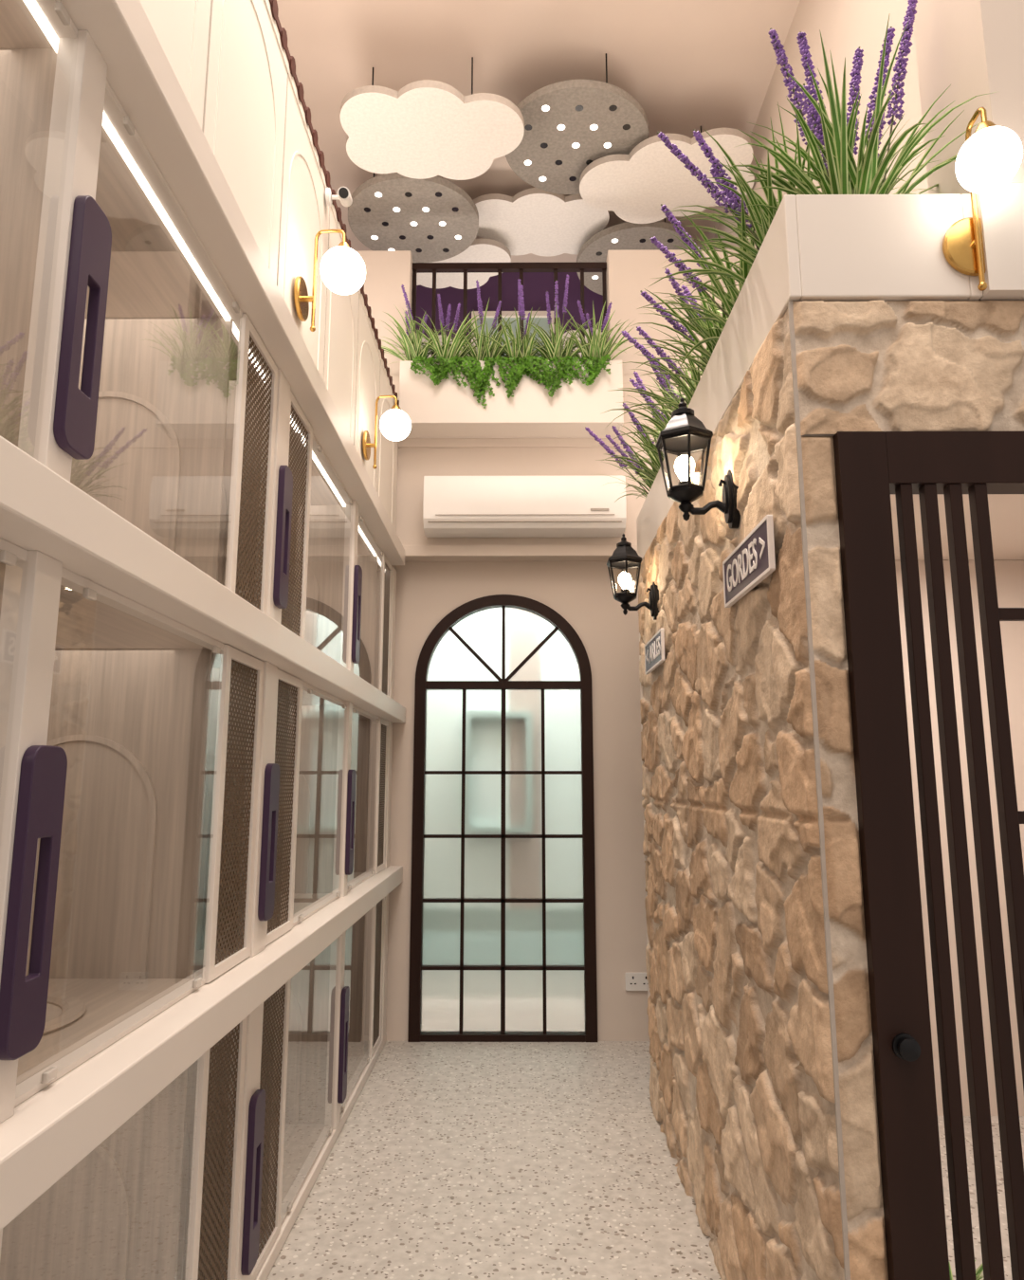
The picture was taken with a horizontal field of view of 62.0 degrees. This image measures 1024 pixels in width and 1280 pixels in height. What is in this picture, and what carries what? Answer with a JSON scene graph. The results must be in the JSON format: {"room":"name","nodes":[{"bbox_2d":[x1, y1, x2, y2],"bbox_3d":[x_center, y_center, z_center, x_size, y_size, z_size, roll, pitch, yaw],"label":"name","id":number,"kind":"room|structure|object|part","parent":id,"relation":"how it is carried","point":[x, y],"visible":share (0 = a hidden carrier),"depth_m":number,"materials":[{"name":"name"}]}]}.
{"room":"pet boarding kennel","nodes":[
{"label":"pet boarding kennel","id":0,"kind":"room"},
{"bbox_2d":[139,0,398,530],"bbox_3d":[-0.707,-1.395,1.937,0.088,0.828,5.887,0,-10,0],"label":"wall","id":1,"kind":"structure","parent":0,"point":[228,60],"depth_m":2.41,"materials":[{"name":"paint"}]},
{"bbox_2d":[293,229,365,331],"bbox_3d":[-0.557,-1.118,2.644,0.203,0.346,0.140,0,-10,0],"label":"sconce","id":2,"kind":"object","parent":1,"relation":"attached to","point":[342,269],"visible":1,"depth_m":2.61,"materials":[{"name":"gold metal"}]},
{"bbox_3d":[-0.525,-1.149,2.649,0.140,0.140,0.140,0,-9,0],"label":"opal globe","id":3,"kind":"part","parent":2,"relation":"part of","materials":[{"name":"white glass"}]},
{"bbox_2d":[269,0,399,405],"bbox_3d":[-0.703,-1.810,2.041,0.094,0.057,5.820,0,-10,0],"label":"trim","id":4,"kind":"structure","parent":1,"relation":"on","point":[273,3],"depth_m":2.85,"materials":[{"name":"wood"}]},
{"bbox_2d":[325,186,352,206],"bbox_3d":[-0.610,-1.565,3.005,0.094,0.080,0.115,0,-10,0],"label":"security camera","id":5,"kind":"object","parent":1,"relation":"attached to","point":[343,195],"visible":1,"depth_m":3.00,"materials":[{"name":"plastic"}]},
{"bbox_2d":[362,395,411,469],"bbox_3d":[-0.550,-0.927,3.788,0.203,0.346,0.140,0,-10,0],"label":"sconce","id":6,"kind":"object","parent":1,"relation":"attached to","point":[395,425],"visible":1,"depth_m":3.75,"materials":[{"name":"gold metal"}]},
{"bbox_3d":[-0.519,-0.957,3.793,0.140,0.140,0.140,0,-9,0],"label":"opal globe","id":7,"kind":"part","parent":6,"relation":"part of","materials":[{"name":"white glass"}]},
{"bbox_2d":[415,272,603,343],"bbox_3d":[0.023,-1.796,6.232,2.780,1.900,0.100,0,-10,0],"label":"wall","id":8,"kind":"structure","parent":0,"point":[536,284],"depth_m":6.30,"materials":[{"name":"purple paint"}]},
{"bbox_2d":[471,310,554,357],"bbox_3d":[0.012,-2.202,6.229,0.620,0.420,0.040,0,-10,0],"label":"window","id":9,"kind":"structure","parent":8,"relation":"in","point":[490,315],"depth_m":6.25,"materials":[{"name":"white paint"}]},
{"bbox_2d":[562,329,602,358],"bbox_3d":[0.582,-2.123,6.220,0.470,0.320,0.025,0,-10,0],"label":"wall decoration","id":10,"kind":"object","parent":8,"relation":"attached to","point":[587,330],"visible":0.09,"depth_m":6.22,"materials":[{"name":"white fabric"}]},
{"bbox_2d":[385,561,649,1041],"bbox_3d":[0.527,0.840,4.774,3.800,2.620,0.100,0,-10,0],"label":"wall","id":11,"kind":"structure","parent":0,"point":[427,592],"depth_m":4.77,"materials":[{"name":"paint"}]},
{"bbox_2d":[407,594,597,1042],"bbox_3d":[-0.048,0.936,4.728,0.999,2.414,0.085,0,-10,0],"label":"frame","id":12,"kind":"object","parent":11,"relation":"attached to","point":[422,685],"visible":1,"depth_m":4.68,"materials":[{"name":"black metal"}]},
{"bbox_2d":[420,606,585,1033],"bbox_3d":[-0.048,0.949,4.724,0.885,2.328,0.001,0,-10,0],"label":"pane","id":13,"kind":"object","parent":11,"relation":"attached to","point":[450,660],"visible":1,"depth_m":4.71,"materials":[{"name":"clear glass"}]},
{"bbox_2d":[624,972,647,990],"bbox_3d":[0.682,1.826,4.550,0.150,0.090,0.014,0,-10,0],"label":"power socket","id":14,"kind":"object","parent":11,"relation":"attached to","point":[634,981],"visible":0.74,"depth_m":4.54,"materials":[{"name":"plastic"}]},
{"bbox_2d":[276,0,800,262],"bbox_3d":[0.036,-3.410,2.649,3.050,0.100,8.100,0,-10,0],"label":"ceiling","id":15,"kind":"structure","parent":0,"point":[689,64],"depth_m":4.44,"materials":[{"name":"paint"}]},
{"bbox_2d":[347,172,478,262],"bbox_3d":[-0.604,-2.737,5.268,0.800,0.362,0.800,0,-10,0],"label":"panel","id":16,"kind":"object","parent":15,"relation":"hanging from","point":[434,219],"visible":0.93,"depth_m":5.17,"materials":[{"name":"grey fabric"}]},
{"bbox_2d":[340,56,524,180],"bbox_3d":[-0.408,-2.829,4.450,0.940,0.450,0.640,0,-10,0],"label":"panel","id":17,"kind":"object","parent":15,"relation":"hanging from","point":[423,129],"visible":1,"depth_m":4.37,"materials":[{"name":"white fabric"}]},
{"bbox_2d":[416,238,511,289],"bbox_3d":[-0.440,-2.689,5.806,0.865,0.280,0.589,0,-10,0],"label":"panel","id":18,"kind":"object","parent":15,"relation":"hanging from","point":[481,250],"visible":0.41,"depth_m":5.76,"materials":[{"name":"white fabric"}]},
{"bbox_2d":[473,187,609,255],"bbox_3d":[0.160,-2.783,5.575,0.933,0.170,0.639,0,-10,0],"label":"panel","id":19,"kind":"object","parent":15,"relation":"hanging from","point":[536,221],"visible":0.77,"depth_m":5.50,"materials":[{"name":"white fabric"}]},
{"bbox_2d":[505,53,648,194],"bbox_3d":[0.353,-2.872,4.737,0.800,0.272,0.800,0,-10,0],"label":"panel","id":20,"kind":"object","parent":15,"relation":"hanging from","point":[572,124],"visible":0.85,"depth_m":4.61,"materials":[{"name":"grey fabric"}]},
{"bbox_2d":[576,218,695,295],"bbox_3d":[0.850,-2.686,5.818,0.820,0.282,0.820,0,-10,0],"label":"panel","id":21,"kind":"object","parent":15,"relation":"hanging from","point":[627,235],"visible":0.41,"depth_m":5.54,"materials":[{"name":"grey fabric"}]},
{"bbox_2d":[579,125,754,223],"bbox_3d":[0.882,-2.801,4.923,0.979,0.350,0.666,-3,-10,17],"label":"panel","id":22,"kind":"object","parent":15,"relation":"hanging from","point":[634,186],"visible":0.77,"depth_m":4.85,"materials":[{"name":"white fabric"}]},
{"bbox_2d":[354,249,739,561],"bbox_3d":[0.017,-1.384,5.058,2.780,1.900,0.280,0,-10,0],"label":"wall","id":23,"kind":"structure","parent":0,"point":[629,272],"depth_m":4.90,"materials":[{"name":"paint"}]},
{"bbox_2d":[411,262,607,357],"bbox_3d":[-0.015,-1.909,5.136,1.183,0.780,0.040,0,-10,0],"label":"balcony railing","id":24,"kind":"object","parent":23,"relation":"attached to","point":[417,267],"visible":0.43,"depth_m":5.18,"materials":[{"name":"black metal"}]},
{"bbox_2d":[399,360,623,438],"bbox_3d":[-0.005,-1.359,4.816,1.240,0.370,0.212,0,-10,0],"label":"planter box","id":25,"kind":"object","parent":23,"relation":"attached to","point":[445,410],"visible":0.63,"depth_m":4.71,"materials":[{"name":"white paint"}]},
{"bbox_2d":[379,284,453,365],"bbox_3d":[-0.562,-1.801,4.819,0.513,0.564,0.455,6,-11,-32],"label":"plant","id":26,"kind":"object","parent":25,"relation":"on","point":[414,350],"visible":0.71,"depth_m":4.77,"materials":[{"name":"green plant"}]},
{"bbox_2d":[409,355,457,385],"bbox_3d":[-0.426,-1.487,4.705,0.276,0.194,0.077,0,-10,0],"label":"fern","id":27,"kind":"object","parent":25,"relation":"in","point":[441,371],"visible":1,"depth_m":4.70,"materials":[{"name":"green plant"}]},
{"bbox_2d":[407,292,498,360],"bbox_3d":[-0.352,-1.770,4.868,0.498,0.519,0.609,2,-10,-11],"label":"plant","id":28,"kind":"object","parent":25,"relation":"on","point":[454,350],"visible":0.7,"depth_m":4.75,"materials":[{"name":"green plant"}]},
{"bbox_2d":[438,279,530,360],"bbox_3d":[-0.158,-1.757,4.841,0.580,0.485,0.563,0,-10,0],"label":"plant","id":29,"kind":"object","parent":25,"relation":"on","point":[485,349],"visible":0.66,"depth_m":4.76,"materials":[{"name":"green plant"}]},
{"bbox_2d":[449,355,531,408],"bbox_3d":[-0.117,-1.430,4.695,0.462,0.313,0.089,0,-10,0],"label":"fern","id":30,"kind":"object","parent":25,"relation":"in","point":[475,374],"visible":1,"depth_m":4.69,"materials":[{"name":"green plant"}]},
{"bbox_2d":[472,278,555,360],"bbox_3d":[0.021,-1.775,4.854,0.528,0.524,0.575,0,-10,0],"label":"plant","id":31,"kind":"object","parent":25,"relation":"on","point":[518,350],"visible":0.77,"depth_m":4.76,"materials":[{"name":"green plant"}]},
{"bbox_2d":[514,274,593,360],"bbox_3d":[0.227,-1.785,4.862,0.538,0.548,0.560,0,-10,0],"label":"plant","id":32,"kind":"object","parent":25,"relation":"in","point":[551,350],"visible":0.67,"depth_m":4.76,"materials":[{"name":"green plant"}]},
{"bbox_2d":[524,353,611,397],"bbox_3d":[0.309,-1.454,4.696,0.500,0.267,0.092,0,-10,0],"label":"fern","id":33,"kind":"object","parent":25,"relation":"in","point":[563,367],"visible":1,"depth_m":4.69,"materials":[{"name":"green plant"}]},
{"bbox_2d":[548,299,639,360],"bbox_3d":[0.429,-1.766,4.854,0.530,0.507,0.606,8,-13,-40],"label":"plant","id":34,"kind":"object","parent":25,"relation":"in","point":[596,349],"visible":0.72,"depth_m":4.75,"materials":[{"name":"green plant"}]},
{"bbox_2d":[422,475,626,537],"bbox_3d":[0.069,-0.745,4.715,1.100,0.325,0.214,0,-10,0],"label":"air conditioner","id":35,"kind":"object","parent":23,"relation":"attached to","point":[453,506],"visible":0.96,"depth_m":4.62,"materials":[{"name":"white plastic"}]},
{"bbox_2d":[266,1041,1023,1279],"bbox_3d":[0.508,1.596,1.175,4.000,0.060,6.850,0,-10,0],"label":"floor","id":36,"kind":"structure","parent":0,"point":[451,1161],"depth_m":2.94,"materials":[{"name":"stone"}]},
{"bbox_2d":[0,0,405,1279],"bbox_3d":[-1.000,0.333,1.775,0.775,2.630,6.000,0,-10,0],"label":"tall cabinet","id":37,"kind":"object","parent":36,"relation":"on","point":[199,710],"visible":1,"depth_m":1.98,"materials":[{"name":"white paint"}]},
{"bbox_3d":[-0.674,0.360,1.199,0.018,0.420,0.090,0,-9,0],"label":"handle","id":38,"kind":"part","parent":37,"relation":"part of","materials":[{"name":"purple plastic"}]},
{"bbox_3d":[-0.674,-0.493,1.341,0.018,0.420,0.090,0,-9,0],"label":"handle","id":39,"kind":"part","parent":37,"relation":"part of","materials":[{"name":"purple plastic"}]},
{"bbox_2d":[0,865,402,1230],"bbox_3d":[-1.000,0.784,1.700,0.775,0.085,6.000,0,-9,0],"label":"shelf","id":40,"kind":"object","parent":37,"relation":"attached to","point":[134,1036],"depth_m":1.54,"materials":[{"name":"white paint"}]},
{"bbox_2d":[0,435,405,723],"bbox_3d":[-1.000,-0.069,1.842,0.775,0.085,6.000,0,-9,0],"label":"shelf","id":41,"kind":"object","parent":37,"relation":"attached to","point":[45,518],"depth_m":1.59,"materials":[{"name":"white paint"}]},
{"bbox_2d":[60,0,404,565],"bbox_3d":[-1.001,-0.938,1.895,0.775,0.085,5.818,0,-9,0],"label":"shelf","id":42,"kind":"object","parent":37,"relation":"attached to","point":[151,277],"depth_m":1.92,"materials":[{"name":"white paint"}]},
{"bbox_3d":[-0.668,1.395,2.202,0.018,0.420,0.090,0,-9,0],"label":"handle","id":43,"kind":"part","parent":37,"relation":"part of","materials":[{"name":"purple plastic"}]},
{"bbox_3d":[-0.668,0.552,2.343,0.018,0.420,0.090,0,-9,0],"label":"handle","id":44,"kind":"part","parent":37,"relation":"part of","materials":[{"name":"purple plastic"}]},
{"bbox_3d":[-0.668,-0.301,2.486,0.018,0.420,0.090,0,-9,0],"label":"handle","id":45,"kind":"part","parent":37,"relation":"part of","materials":[{"name":"purple plastic"}]},
{"bbox_2d":[255,1031,386,1279],"bbox_3d":[-1.034,1.607,1.562,0.708,0.045,6.000,0,-9,0],"label":"shelf","id":46,"kind":"object","parent":37,"relation":"attached to","point":[303,1162],"depth_m":2.97,"materials":[{"name":"white paint"}]},
{"bbox_3d":[-0.661,1.587,3.346,0.018,0.420,0.090,0,-9,0],"label":"handle","id":47,"kind":"part","parent":37,"relation":"part of","materials":[{"name":"purple plastic"}]},
{"bbox_3d":[-0.661,0.743,3.487,0.018,0.420,0.090,0,-9,0],"label":"handle","id":48,"kind":"part","parent":37,"relation":"part of","materials":[{"name":"purple plastic"}]},
{"bbox_3d":[-0.661,-0.110,3.630,0.018,0.420,0.090,0,-9,0],"label":"handle","id":49,"kind":"part","parent":37,"relation":"part of","materials":[{"name":"purple plastic"}]},
{"bbox_2d":[949,1260,983,1279],"bbox_3d":[1.005,1.546,1.929,0.233,0.287,0.205,7,-12,-35],"label":"potted plant","id":50,"kind":"object","parent":36,"relation":"on","point":[979,1270],"visible":0.12,"depth_m":1.97,"materials":[{"name":"green plant"}]},
{"bbox_2d":[712,0,929,249],"bbox_3d":[1.452,-1.754,4.219,0.100,2.648,4.440,0,-10,0],"label":"wall","id":51,"kind":"structure","parent":0,"point":[845,26],"depth_m":3.61,"materials":[{"name":"paint"}]},
{"bbox_2d":[638,300,1023,1279],"bbox_3d":[1.493,0.629,2.698,1.844,2.350,2.276,0,-10,0],"label":"stone wall","id":52,"kind":"structure","parent":0,"point":[741,1089],"depth_m":1.86,"materials":[{"name":"beige stone"}]},
{"bbox_2d":[606,533,659,620],"bbox_3d":[0.496,-0.263,3.509,0.203,0.367,0.160,0,-10,0],"label":"lantern sconce","id":53,"kind":"object","parent":52,"relation":"attached to","point":[624,557],"visible":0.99,"depth_m":3.48,"materials":[{"name":"black metal"}]},
{"bbox_3d":[0.464,-0.243,3.506,0.054,0.076,0.054,0,-9,0],"label":"bulb","id":54,"kind":"part","parent":53,"relation":"part of","materials":[{"name":"white glass"}]},
{"bbox_2d":[644,628,664,674],"bbox_3d":[0.579,0.051,3.425,0.026,0.125,0.420,0,-10,0],"label":"direction sign","id":55,"kind":"object","parent":52,"relation":"attached to","point":[654,649],"visible":1,"depth_m":3.38,"materials":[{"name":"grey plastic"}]},
{"bbox_2d":[655,396,740,529],"bbox_3d":[0.489,-0.473,2.256,0.203,0.367,0.160,0,-10,0],"label":"lantern sconce","id":56,"kind":"object","parent":52,"relation":"attached to","point":[684,433],"visible":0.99,"depth_m":2.23,"materials":[{"name":"black metal"}]},
{"bbox_3d":[0.457,-0.452,2.253,0.054,0.076,0.054,0,-9,0],"label":"bulb","id":57,"kind":"part","parent":56,"relation":"part of","materials":[{"name":"white glass"}]},
{"bbox_2d":[639,300,850,1279],"bbox_3d":[0.592,0.631,2.710,0.012,2.350,2.255,0,-10,0],"label":"trim","id":58,"kind":"structure","parent":52,"relation":"attached to","point":[842,1187],"depth_m":1.62,"materials":[{"name":"stone"}]},
{"bbox_2d":[722,514,775,607],"bbox_3d":[0.571,-0.179,2.050,0.026,0.125,0.410,0,-10,0],"label":"direction sign","id":59,"kind":"object","parent":52,"relation":"attached to","point":[753,559],"visible":1,"depth_m":2.00,"materials":[{"name":"purple plastic"}]},
{"bbox_2d":[636,194,982,559],"bbox_3d":[0.789,-0.647,2.923,0.403,0.238,2.280,0,-10,0],"label":"planter box","id":60,"kind":"object","parent":52,"relation":"on","point":[814,247],"visible":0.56,"depth_m":1.81,"materials":[{"name":"white paint"}]},
{"bbox_2d":[585,425,658,501],"bbox_3d":[0.584,-0.806,3.877,0.490,0.453,0.702,0,-10,0],"label":"plant","id":61,"kind":"object","parent":60,"relation":"on","point":[649,483],"visible":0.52,"depth_m":3.88,"materials":[{"name":"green plant"}]},
{"bbox_2d":[595,370,668,481],"bbox_3d":[0.553,-0.881,3.619,0.443,0.514,0.828,0,-10,0],"label":"plant","id":62,"kind":"object","parent":60,"relation":"on","point":[643,437],"visible":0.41,"depth_m":3.58,"materials":[{"name":"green plant"}]},
{"bbox_2d":[602,348,694,456],"bbox_3d":[0.538,-0.891,3.347,0.409,0.445,0.618,0,-10,0],"label":"plant","id":63,"kind":"object","parent":60,"relation":"on","point":[661,426],"visible":0.35,"depth_m":3.26,"materials":[{"name":"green plant"}]},
{"bbox_2d":[609,326,709,424],"bbox_3d":[0.570,-0.929,2.977,0.458,0.399,0.729,0,-10,0],"label":"plant","id":64,"kind":"object","parent":60,"relation":"on","point":[688,392],"visible":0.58,"depth_m":2.99,"materials":[{"name":"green plant"}]},
{"bbox_2d":[627,253,730,383],"bbox_3d":[0.578,-0.993,2.670,0.466,0.422,0.642,0,-10,0],"label":"plant","id":65,"kind":"object","parent":60,"relation":"on","point":[701,324],"visible":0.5,"depth_m":2.66,"materials":[{"name":"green plant"}]},
{"bbox_2d":[637,193,768,367],"bbox_3d":[0.590,-1.044,2.412,0.449,0.438,0.775,0,-10,0],"label":"plant","id":66,"kind":"object","parent":60,"relation":"on","point":[733,291],"visible":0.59,"depth_m":2.40,"materials":[{"name":"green plant"}]},
{"bbox_2d":[649,102,814,300],"bbox_3d":[0.579,-1.083,2.200,0.415,0.445,0.641,0,-10,0],"label":"plant","id":67,"kind":"object","parent":60,"relation":"on","point":[731,201],"visible":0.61,"depth_m":2.15,"materials":[{"name":"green plant"}]},
{"bbox_2d":[676,0,995,233],"bbox_3d":[0.802,-1.228,2.009,0.737,0.668,0.584,1,-10,-4],"label":"plant","id":68,"kind":"object","parent":60,"relation":"on","point":[840,174],"visible":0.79,"depth_m":1.95,"materials":[{"name":"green plant"}]},
{"bbox_2d":[942,106,1023,291],"bbox_3d":[0.971,-0.917,1.737,0.130,0.381,0.145,0,-10,0],"label":"sconce","id":69,"kind":"object","parent":60,"relation":"attached to","point":[988,159],"visible":0.93,"depth_m":1.73,"materials":[{"name":"gold metal"}]},
{"bbox_3d":[0.971,-0.915,1.754,0.130,0.381,0.111,0,-9,0],"label":"brass arm","id":70,"kind":"part","parent":69,"relation":"part of"},
{"bbox_3d":[0.971,-0.977,1.735,0.120,0.120,0.120,0,-9,0],"label":"opal globe","id":71,"kind":"part","parent":69,"relation":"part of","materials":[{"name":"white glass"}]},
{"bbox_2d":[832,431,1023,1279],"bbox_3d":[1.143,0.592,1.568,0.972,2.050,0.098,0,-10,0],"label":"door","id":72,"kind":"structure","parent":52,"relation":"in","point":[870,466],"depth_m":1.59,"materials":[{"name":"black metal"}]},
{"bbox_3d":[0.703,0.726,1.513,0.044,0.044,0.028,0,-9,0],"label":"knob","id":73,"kind":"part","parent":72,"relation":"part of","materials":[{"name":"black metal"}]},
{"bbox_2d":[976,182,1023,299],"bbox_3d":[1.297,-0.841,1.793,0.624,0.246,0.037,0,-10,0],"label":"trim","id":74,"kind":"structure","parent":52,"relation":"attached to","point":[1000,210],"depth_m":1.78,"materials":[{"name":"white paint"}]},
{"bbox_2d":[890,298,1023,560],"bbox_3d":[1.758,-0.520,3.261,1.518,0.098,2.960,0,-10,0],"label":"wall","id":75,"kind":"structure","parent":0,"point":[1006,511],"depth_m":3.36,"materials":[{"name":"paint"}]},
{"bbox_2d":[895,560,1023,1115],"bbox_3d":[1.561,0.805,3.750,1.720,2.350,0.120,0,-10,0],"label":"wall","id":76,"kind":"structure","parent":0,"point":[1009,574],"depth_m":3.72,"materials":[{"name":"paint"}]},
{"bbox_2d":[913,0,1023,194],"bbox_3d":[1.320,-2.176,2.141,0.580,2.500,0.280,0,-10,0],"label":"wall","id":77,"kind":"structure","parent":0,"point":[976,47],"depth_m":1.94,"materials":[{"name":"paint"}]}
]}

